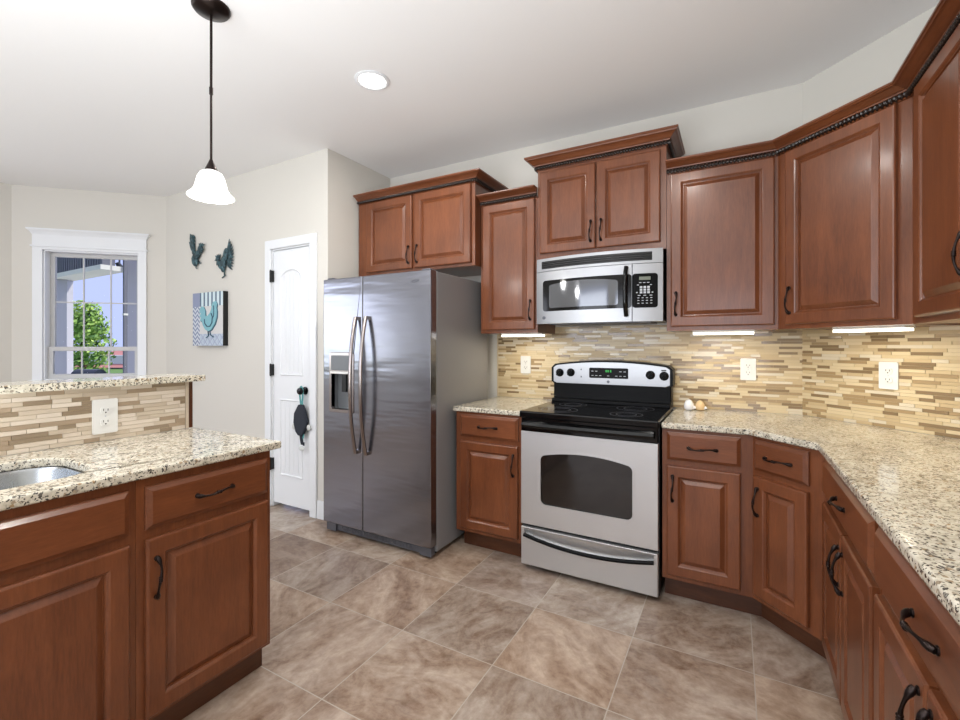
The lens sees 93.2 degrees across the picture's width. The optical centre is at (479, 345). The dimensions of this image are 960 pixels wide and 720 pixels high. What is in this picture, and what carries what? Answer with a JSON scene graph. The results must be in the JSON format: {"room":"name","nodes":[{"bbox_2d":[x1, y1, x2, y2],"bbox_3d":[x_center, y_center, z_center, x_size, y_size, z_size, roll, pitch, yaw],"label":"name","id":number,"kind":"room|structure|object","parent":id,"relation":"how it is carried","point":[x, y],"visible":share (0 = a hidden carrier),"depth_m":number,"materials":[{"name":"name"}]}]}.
{"room":"kitchen","nodes":[
{"label":"kitchen","id":0,"kind":"room"},
{"bbox_2d":[0,182,11,381],"bbox_3d":[-5.630,-0.082,1.726,0.120,2.743,5.510,0,0,29],"label":"wall","id":1,"kind":"structure","parent":0,"point":[5,189],"depth_m":4.07,"materials":[{"name":"white paint"}]},
{"bbox_2d":[12,185,165,381],"bbox_3d":[-3.688,-0.082,4.321,1.266,2.743,0.130,0,0,-16],"label":"wall","id":2,"kind":"structure","parent":0,"point":[32,206],"depth_m":4.24,"materials":[{"name":"white paint"}]},
{"bbox_2d":[25,227,150,380],"bbox_3d":[-3.659,-0.296,4.303,0.955,1.544,0.180,0,0,-16],"label":"window","id":3,"kind":"structure","parent":2,"relation":"in","point":[89,307],"depth_m":4.31,"materials":[{"name":"white paint"}]},
{"bbox_2d":[0,382,192,456],"bbox_3d":[-1.756,0.728,1.539,0.145,1.124,1.430,0,0,29],"label":"wall","id":4,"kind":"structure","parent":0,"point":[31,421],"depth_m":1.76,"materials":[{"name":"beige tile"}]},
{"bbox_2d":[0,373,204,393],"bbox_3d":[-1.748,0.151,1.538,0.210,0.029,1.496,0,0,29],"label":"bar ledge","id":5,"kind":"object","parent":4,"relation":"on","point":[99,382],"visible":1,"depth_m":1.78,"materials":[{"name":"stone"}]},
{"bbox_2d":[92,398,117,434],"bbox_3d":[-1.507,0.284,1.826,0.010,0.138,0.084,0,0,29],"label":"wall outlet","id":6,"kind":"object","parent":4,"relation":"attached to","point":[104,411],"visible":1,"depth_m":1.82,"materials":[{"name":"white plastic"}]},
{"bbox_2d":[100,407,110,413],"bbox_3d":[-1.505,0.261,1.825,0.003,0.027,0.034,0,0,29],"label":"receptacle","id":7,"kind":"object","parent":6,"relation":"attached to","point":[103,410],"depth_m":1.82,"materials":[{"name":"white plastic"}]},
{"bbox_2d":[100,418,110,424],"bbox_3d":[-1.505,0.307,1.825,0.003,0.027,0.034,0,0,29],"label":"receptacle","id":8,"kind":"object","parent":6,"relation":"attached to","point":[103,421],"depth_m":1.82,"materials":[{"name":"white plastic"}]},
{"bbox_2d":[166,148,337,501],"bbox_3d":[-2.066,-0.082,3.931,2.223,2.743,0.100,0,0,29],"label":"wall","id":9,"kind":"structure","parent":0,"point":[297,196],"depth_m":3.85,"materials":[{"name":"white paint"}]},
{"bbox_2d":[189,234,203,268],"bbox_3d":[-2.586,-0.864,4.140,0.258,0.333,0.040,0,0,32],"label":"rooster","id":10,"kind":"object","parent":9,"relation":"attached to","point":[196,254],"visible":1,"depth_m":4.14},
{"bbox_2d":[193,291,227,345],"bbox_3d":[-2.401,-0.234,4.026,0.457,0.472,0.061,0,0,29],"label":"canvas","id":11,"kind":"object","parent":9,"relation":"attached to","point":[210,309],"visible":1,"depth_m":3.98,"materials":[{"name":"multicoloured fabric"}]},
{"bbox_2d":[215,239,233,277],"bbox_3d":[-2.216,-0.750,3.938,0.263,0.332,0.043,0,0,21],"label":"rooster","id":12,"kind":"object","parent":9,"relation":"attached to","point":[227,256],"visible":1,"depth_m":3.92},
{"bbox_2d":[265,233,316,517],"bbox_3d":[-1.465,0.224,3.560,0.595,2.132,0.160,0,0,29],"label":"door","id":13,"kind":"structure","parent":9,"relation":"in","point":[290,272],"depth_m":3.55,"materials":[{"name":"white paint"}]},
{"bbox_2d":[292,386,310,450],"bbox_3d":[-1.353,0.552,3.434,0.204,0.496,0.034,0,0,29],"label":"hanging ornament","id":14,"kind":"object","parent":13,"relation":"hanging from","point":[300,425],"visible":1,"depth_m":3.42,"materials":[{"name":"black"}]},
{"bbox_2d":[317,500,323,519],"bbox_3d":[-1.163,1.222,3.360,0.117,0.135,0.014,0,0,29],"label":"baseboard","id":15,"kind":"structure","parent":9,"relation":"attached to","point":[320,504],"depth_m":3.36,"materials":[{"name":"white paint"}]},
{"bbox_2d":[338,153,389,278],"bbox_3d":[-0.946,-0.082,3.759,0.100,2.743,0.695,0,0,29],"label":"wall","id":16,"kind":"structure","parent":0,"point":[354,178],"depth_m":3.54,"materials":[{"name":"white paint"}]},
{"bbox_2d":[0,0,939,196],"bbox_3d":[-1.504,-1.503,0.384,9.400,0.100,7.600,0,0,29],"label":"ceiling","id":17,"kind":"structure","parent":0,"point":[113,96],"depth_m":2.42,"materials":[{"name":"white paint"}]},
{"bbox_2d":[186,0,234,203],"bbox_3d":[-1.155,-1.044,1.950,0.182,0.818,0.182,0,0,29],"label":"pendant lamp","id":18,"kind":"object","parent":17,"relation":"hanging from","point":[210,186],"visible":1,"depth_m":1.94,"materials":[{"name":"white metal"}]},
{"bbox_2d":[354,70,389,90],"bbox_3d":[-0.591,-1.448,2.486,0.188,0.009,0.188,0,0,29],"label":"recessed light","id":19,"kind":"object","parent":17,"relation":"in","point":[372,80],"visible":1,"depth_m":2.48,"materials":[{"name":"white paint"}]},
{"bbox_2d":[182,503,843,719],"bbox_3d":[-1.504,1.320,0.384,9.400,0.060,7.600,0,0,29],"label":"floor","id":20,"kind":"structure","parent":0,"point":[362,628],"depth_m":1.93,"materials":[{"name":"tile"}]},
{"bbox_2d":[0,481,134,719],"bbox_3d":[-1.528,0.852,1.138,0.658,0.877,0.912,0,0,29],"label":"base cabinet","id":21,"kind":"object","parent":20,"relation":"on","point":[67,564],"visible":0.89,"depth_m":1.25,"materials":[{"name":"brown wood"}]},
{"bbox_2d":[135,450,269,719],"bbox_3d":[-1.191,0.852,1.739,0.658,0.877,0.465,0,0,29],"label":"base cabinet","id":22,"kind":"object","parent":20,"relation":"on","point":[202,533],"visible":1,"depth_m":1.56,"materials":[{"name":"brown wood"}]},
{"bbox_2d":[0,427,280,510],"bbox_3d":[-1.419,0.398,1.354,0.624,0.030,1.435,0,0,29],"label":"countertop","id":23,"kind":"structure","parent":22,"relation":"on","point":[103,464],"depth_m":1.55,"materials":[{"name":"stone"}]},
{"bbox_2d":[0,466,82,489],"bbox_3d":[-1.511,0.499,1.164,0.399,0.172,0.779,0,0,29],"label":"sink","id":24,"kind":"object","parent":23,"relation":"in","point":[15,478],"visible":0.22,"depth_m":1.52,"materials":[{"name":"silver metal"}]},
{"bbox_2d":[324,268,487,556],"bbox_3d":[-0.531,0.412,3.210,0.910,1.756,0.808,0,0,29],"label":"fridge","id":25,"kind":"object","parent":20,"relation":"on","point":[402,350],"visible":1,"depth_m":2.89,"materials":[{"name":"grey metal"}]},
{"bbox_2d":[457,411,522,556],"bbox_3d":[0.186,0.852,3.023,0.450,0.877,0.672,0,0,29],"label":"base cabinet","id":26,"kind":"object","parent":20,"relation":"on","point":[488,445],"visible":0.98,"depth_m":2.76,"materials":[{"name":"brown wood"}]},
{"bbox_2d":[453,396,551,415],"bbox_3d":[0.185,0.398,3.035,0.467,0.030,0.636,0,0,29],"label":"countertop","id":27,"kind":"structure","parent":26,"relation":"on","point":[512,406],"depth_m":2.90,"materials":[{"name":"stone"}]},
{"bbox_2d":[520,360,674,596],"bbox_3d":[0.707,0.694,2.701,0.766,1.193,0.702,0,0,29],"label":"stove","id":28,"kind":"object","parent":20,"relation":"on","point":[591,454],"visible":0.98,"depth_m":2.47,"materials":[{"name":"silver metal"}]},
{"bbox_2d":[520,401,672,428],"bbox_3d":[0.705,0.394,2.698,0.758,0.040,0.612,0,0,29],"label":"cooktop","id":29,"kind":"object","parent":28,"relation":"in","point":[592,414],"depth_m":2.54,"materials":[{"name":"black glass"}]},
{"bbox_2d":[662,428,761,616],"bbox_3d":[1.340,0.852,2.377,0.648,0.877,0.672,0,0,29],"label":"base cabinet","id":30,"kind":"object","parent":20,"relation":"on","point":[707,477],"visible":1,"depth_m":2.18,"materials":[{"name":"brown wood"}]},
{"bbox_2d":[661,407,959,625],"bbox_3d":[1.179,0.398,1.488,1.240,0.030,2.364,0,0,29],"label":"countertop","id":31,"kind":"structure","parent":30,"relation":"on","point":[908,482],"depth_m":1.39,"materials":[{"name":"stone"}]},
{"bbox_2d":[684,399,695,409],"bbox_3d":[1.249,0.352,2.701,0.067,0.063,0.053,0,0,9],"label":"salt shaker","id":32,"kind":"object","parent":31,"relation":"on","point":[688,405],"visible":1,"depth_m":2.68,"materials":[{"name":"white ceramic"}]},
{"bbox_2d":[696,400,706,410],"bbox_3d":[1.306,0.354,2.681,0.063,0.059,0.050,0,0,9],"label":"salt shaker","id":33,"kind":"object","parent":31,"relation":"on","point":[700,406],"visible":1,"depth_m":2.66,"materials":[{"name":"brown ceramic"}]},
{"bbox_2d":[751,436,825,658],"bbox_3d":[1.579,0.852,2.013,0.672,0.877,0.847,0,0,-16],"label":"base cabinet","id":34,"kind":"object","parent":20,"relation":"on","point":[788,496],"visible":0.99,"depth_m":1.91,"materials":[{"name":"brown wood"}]},
{"bbox_2d":[822,459,881,719],"bbox_3d":[1.472,0.852,1.411,0.672,0.877,1.032,0,0,29],"label":"base cabinet","id":35,"kind":"object","parent":20,"relation":"on","point":[850,585],"visible":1,"depth_m":1.33,"materials":[{"name":"brown wood"}]},
{"bbox_2d":[874,526,959,719],"bbox_3d":[1.043,0.852,0.645,0.672,0.877,0.720,0,0,29],"label":"base cabinet","id":36,"kind":"object","parent":20,"relation":"on","point":[917,640],"visible":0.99,"depth_m":0.86,"materials":[{"name":"brown wood"}]},
{"bbox_2d":[390,83,802,414],"bbox_3d":[0.533,-0.082,3.265,3.004,2.743,0.111,0,0,29],"label":"wall","id":37,"kind":"structure","parent":0,"point":[707,367],"depth_m":2.79,"materials":[{"name":"beige tile"}]},
{"bbox_2d":[353,168,508,276],"bbox_3d":[-0.381,-0.853,3.453,1.121,0.622,0.476,0,0,29],"label":"upper cabinet","id":38,"kind":"object","parent":37,"relation":"attached to","point":[433,223],"visible":0.92,"depth_m":3.25,"materials":[{"name":"brown wood"}]},
{"bbox_2d":[476,184,554,333],"bbox_3d":[0.255,-0.549,3.139,0.416,0.934,0.403,0,0,29],"label":"upper cabinet","id":39,"kind":"object","parent":37,"relation":"attached to","point":[509,217],"visible":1,"depth_m":3.00,"materials":[{"name":"brown wood"}]},
{"bbox_2d":[501,333,545,336],"bbox_3d":[0.292,-0.071,3.079,0.300,0.022,0.062,0,0,29],"label":"light","id":40,"kind":"object","parent":39,"relation":"attached to","point":[508,334],"visible":0.96,"depth_m":3.04,"materials":[{"name":"white plastic"}]},
{"bbox_2d":[502,335,544,336],"bbox_3d":[0.291,-0.066,3.078,0.292,0.012,0.060,0,0,29],"label":"diffuser","id":41,"kind":"object","parent":40,"relation":"attached to","point":[502,335],"depth_m":3.04,"materials":[{"name":"white plastic"}]},
{"bbox_2d":[521,356,530,372],"bbox_3d":[0.333,0.140,3.310,0.078,0.126,0.010,0,0,29],"label":"wall outlet","id":42,"kind":"object","parent":37,"relation":"attached to","point":[525,360],"visible":1,"depth_m":3.31,"materials":[{"name":"white plastic"}]},
{"bbox_2d":[524,124,684,259],"bbox_3d":[0.774,-0.870,2.849,0.906,0.653,0.403,0,0,29],"label":"upper cabinet","id":43,"kind":"object","parent":37,"relation":"attached to","point":[610,194],"visible":0.93,"depth_m":2.69,"materials":[{"name":"brown wood"}]},
{"bbox_2d":[537,248,666,325],"bbox_3d":[0.753,-0.335,2.807,0.744,0.408,0.475,0,0,29],"label":"microwave","id":44,"kind":"object","parent":43,"relation":"attached to","point":[619,287],"visible":1,"depth_m":2.62,"materials":[{"name":"silver metal"}]},
{"bbox_2d":[498,325,802,414],"bbox_3d":[0.963,0.127,2.968,1.885,0.513,0.010,0,0,29],"label":"backsplash","id":45,"kind":"structure","parent":37,"relation":"attached to","point":[707,367],"depth_m":2.79,"materials":[{"name":"beige tile"}]},
{"bbox_2d":[665,140,777,331],"bbox_3d":[1.339,-0.549,2.532,0.523,0.934,0.403,0,0,29],"label":"upper cabinet","id":46,"kind":"object","parent":37,"relation":"attached to","point":[722,204],"visible":1,"depth_m":2.39,"materials":[{"name":"brown wood"}]},
{"bbox_2d":[692,330,754,334],"bbox_3d":[1.334,-0.071,2.495,0.300,0.022,0.062,0,0,29],"label":"light","id":47,"kind":"object","parent":46,"relation":"attached to","point":[719,332],"visible":0.93,"depth_m":2.47,"materials":[{"name":"white plastic"}]},
{"bbox_2d":[693,332,753,334],"bbox_3d":[1.334,-0.066,2.494,0.292,0.012,0.060,0,0,29],"label":"diffuser","id":48,"kind":"object","parent":47,"relation":"attached to","point":[694,333],"depth_m":2.48,"materials":[{"name":"white plastic"}]},
{"bbox_2d":[740,358,755,379],"bbox_3d":[1.552,0.138,2.627,0.078,0.126,0.010,0,0,29],"label":"wall outlet","id":49,"kind":"object","parent":37,"relation":"attached to","point":[747,365],"visible":1,"depth_m":2.63,"materials":[{"name":"white plastic"}]},
{"bbox_2d":[745,363,751,367],"bbox_3d":[1.550,0.117,2.625,0.034,0.027,0.003,0,0,29],"label":"receptacle","id":50,"kind":"object","parent":49,"relation":"attached to","point":[747,365],"depth_m":2.62,"materials":[{"name":"white plastic"}]},
{"bbox_2d":[802,5,959,438],"bbox_3d":[1.946,-0.082,2.117,0.110,2.743,0.887,0,0,-16],"label":"wall","id":51,"kind":"structure","parent":0,"point":[840,381],"depth_m":2.16,"materials":[{"name":"beige tile"}]},
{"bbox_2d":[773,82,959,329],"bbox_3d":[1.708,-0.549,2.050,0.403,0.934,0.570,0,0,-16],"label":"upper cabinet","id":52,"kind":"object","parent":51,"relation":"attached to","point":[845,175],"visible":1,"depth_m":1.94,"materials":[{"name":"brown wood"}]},
{"bbox_2d":[832,325,915,332],"bbox_3d":[1.711,-0.071,1.987,0.062,0.022,0.290,0,0,-16],"label":"light","id":53,"kind":"object","parent":52,"relation":"attached to","point":[900,327],"visible":0.96,"depth_m":1.95,"materials":[{"name":"white plastic"}]},
{"bbox_2d":[833,328,913,332],"bbox_3d":[1.710,-0.066,1.987,0.060,0.012,0.282,0,0,-16],"label":"diffuser","id":54,"kind":"object","parent":53,"relation":"attached to","point":[835,330],"depth_m":1.97,"materials":[{"name":"white plastic"}]},
{"bbox_2d":[802,325,959,438],"bbox_3d":[1.898,0.144,2.103,0.010,0.478,0.847,0,0,-16],"label":"tile backsplash","id":55,"kind":"structure","parent":51,"relation":"attached to","point":[840,381],"depth_m":2.11,"materials":[{"name":"beige tile"}]},
{"bbox_2d":[879,362,898,389],"bbox_3d":[1.888,0.139,2.100,0.010,0.126,0.078,0,0,-16],"label":"wall outlet","id":56,"kind":"object","parent":51,"relation":"attached to","point":[888,371],"visible":1,"depth_m":2.09,"materials":[{"name":"white plastic"}]},
{"bbox_2d":[884,368,891,373],"bbox_3d":[1.886,0.118,2.099,0.003,0.027,0.034,0,0,-16],"label":"receptacle","id":57,"kind":"object","parent":56,"relation":"attached to","point":[886,370],"depth_m":2.10,"materials":[{"name":"white plastic"}]},
{"bbox_2d":[884,377,891,382],"bbox_3d":[1.886,0.160,2.099,0.003,0.027,0.034,0,0,-16],"label":"receptacle","id":58,"kind":"object","parent":56,"relation":"attached to","point":[886,379],"depth_m":2.10,"materials":[{"name":"white plastic"}]},
{"bbox_2d":[891,0,959,323],"bbox_3d":[1.505,-0.549,1.195,0.403,0.934,1.098,0,0,29],"label":"upper cabinet","id":59,"kind":"object","parent":51,"relation":"attached to","point":[929,73],"visible":1,"depth_m":1.48,"materials":[{"name":"brown wood"}]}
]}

